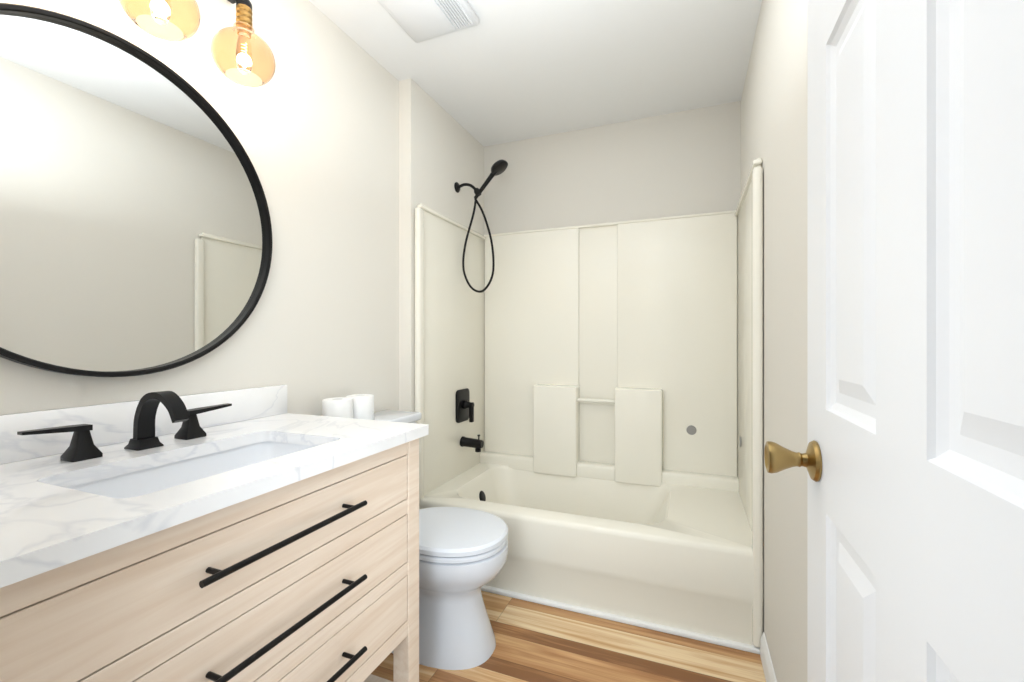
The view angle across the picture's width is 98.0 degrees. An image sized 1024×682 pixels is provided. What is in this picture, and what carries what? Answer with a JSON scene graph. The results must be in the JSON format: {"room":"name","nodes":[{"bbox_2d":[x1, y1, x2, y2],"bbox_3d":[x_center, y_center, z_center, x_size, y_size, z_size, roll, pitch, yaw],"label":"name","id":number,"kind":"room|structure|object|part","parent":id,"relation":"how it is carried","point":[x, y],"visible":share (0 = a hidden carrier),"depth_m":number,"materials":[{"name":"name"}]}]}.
{"room":"bathroom","nodes":[
{"label":"bathroom","id":0,"kind":"room"},
{"bbox_2d":[0,0,398,415],"bbox_3d":[-1.034,-0.066,1.177,0.120,2.440,4.160,0,0,22],"label":"wall","id":1,"kind":"structure","parent":0,"point":[313,123],"depth_m":1.66,"materials":[{"name":"white paint"}]},
{"bbox_2d":[0,3,272,376],"bbox_3d":[-0.974,-0.331,1.115,0.031,0.840,0.840,0,0,22],"label":"round wall mirror","id":2,"kind":"object","parent":1,"relation":"attached to","point":[135,230],"visible":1,"depth_m":1.10,"materials":[{"name":"clear glass"}]},
{"bbox_2d":[119,0,275,86],"bbox_3d":[-0.876,-0.950,1.076,0.242,0.411,0.600,0,0,22],"label":"sconce","id":3,"kind":"object","parent":1,"relation":"attached to","point":[242,53],"visible":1,"depth_m":1.19,"materials":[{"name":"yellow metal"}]},
{"bbox_2d":[399,78,483,411],"bbox_3d":[-0.373,-0.066,2.577,0.070,2.440,0.830,0,0,22],"label":"wall","id":4,"kind":"structure","parent":0,"point":[441,151],"depth_m":2.26,"materials":[{"name":"white paint"}]},
{"bbox_2d":[309,0,761,146],"bbox_3d":[-0.239,-1.316,0.860,1.830,0.060,4.160,0,0,22],"label":"ceiling","id":5,"kind":"structure","parent":0,"point":[505,71],"depth_m":2.03,"materials":[{"name":"white paint"}]},
{"bbox_2d":[377,0,478,42],"bbox_3d":[-0.323,-1.266,1.690,0.300,0.037,0.300,0,0,22],"label":"fan","id":6,"kind":"object","parent":5,"relation":"attached to","point":[417,21],"visible":0.98,"depth_m":1.71,"materials":[{"name":"white plastic"}]},
{"bbox_2d":[371,591,765,681],"bbox_3d":[-0.239,1.184,0.860,1.830,0.060,4.160,0,0,22],"label":"floor","id":7,"kind":"structure","parent":0,"point":[536,642],"depth_m":1.63,"materials":[{"name":"brown wood"}]},
{"bbox_2d":[0,385,428,681],"bbox_3d":[-0.706,0.636,1.007,0.611,1.036,0.981,0,0,22],"label":"bathroom vanity","id":8,"kind":"object","parent":7,"relation":"on","point":[259,534],"visible":1,"depth_m":0.90,"materials":[{"name":"brown wood"}]},
{"bbox_2d":[17,390,231,462],"bbox_3d":[-0.830,0.186,1.045,0.177,0.136,0.426,0,0,22],"label":"faucet","id":9,"kind":"object","parent":8,"relation":"on","point":[144,446],"depth_m":1.04,"materials":[{"name":"black metal"}]},
{"bbox_2d":[374,410,507,669],"bbox_3d":[-0.352,0.738,1.755,0.698,0.832,0.450,0,0,22],"label":"toilet","id":10,"kind":"object","parent":7,"relation":"on","point":[463,553],"visible":0.48,"depth_m":1.60,"materials":[{"name":"white ceramic"}]},
{"bbox_2d":[322,394,373,419],"bbox_3d":[-0.632,0.270,1.730,0.113,0.102,0.223,0,0,22],"label":"toilet paper rolls","id":11,"kind":"object","parent":10,"relation":"on","point":[357,406],"visible":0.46,"depth_m":1.69,"materials":[{"name":"white paper"}]},
{"bbox_3d":[-0.254,0.732,1.716,0.484,0.056,0.384,0,0,22],"label":"seat","id":12,"kind":"part","parent":10,"relation":"part of","materials":[{"name":"white plastic"}]},
{"bbox_2d":[415,158,762,653],"bbox_3d":[0.367,0.066,2.288,1.516,2.175,0.811,0,0,22],"label":"shower","id":13,"kind":"object","parent":7,"relation":"on","point":[589,402],"visible":0.94,"depth_m":2.45,"materials":[{"name":"white plastic"}]},
{"bbox_2d":[415,458,762,653],"bbox_3d":[0.368,0.967,2.289,1.514,0.375,0.809,0,0,22],"label":"tub","id":14,"kind":"object","parent":13,"relation":"in","point":[679,558],"depth_m":1.91,"materials":[{"name":"white plastic"}]},
{"bbox_2d":[484,101,740,234],"bbox_3d":[0.565,-0.066,2.714,1.710,2.440,0.120,0,0,22],"label":"wall","id":15,"kind":"structure","parent":0,"point":[687,162],"depth_m":2.62,"materials":[{"name":"white paint"}]},
{"bbox_2d":[741,0,806,681],"bbox_3d":[0.532,-0.066,0.487,0.120,2.440,4.040,0,0,22],"label":"wall","id":16,"kind":"structure","parent":0,"point":[774,117],"depth_m":1.30,"materials":[{"name":"white paint"}]},
{"bbox_2d":[760,632,776,681],"bbox_3d":[0.604,1.108,0.848,0.013,0.092,1.682,0,0,22],"label":"baseboard","id":17,"kind":"structure","parent":16,"relation":"attached to","point":[768,668],"depth_m":1.52,"materials":[{"name":"white paint"}]},
{"bbox_2d":[807,0,1023,681],"bbox_3d":[0.413,0.128,0.451,0.035,2.028,0.760,0,0,22],"label":"door","id":18,"kind":"structure","parent":16,"relation":"in","point":[915,322],"depth_m":0.42,"materials":[{"name":"white paint"}]},
{"bbox_2d":[764,440,821,481],"bbox_3d":[0.506,0.202,0.770,0.120,0.068,0.102,0,0,22],"label":"door knob","id":19,"kind":"object","parent":18,"relation":"attached to","point":[778,457],"depth_m":0.75,"materials":[{"name":"gold metal"}]}
]}

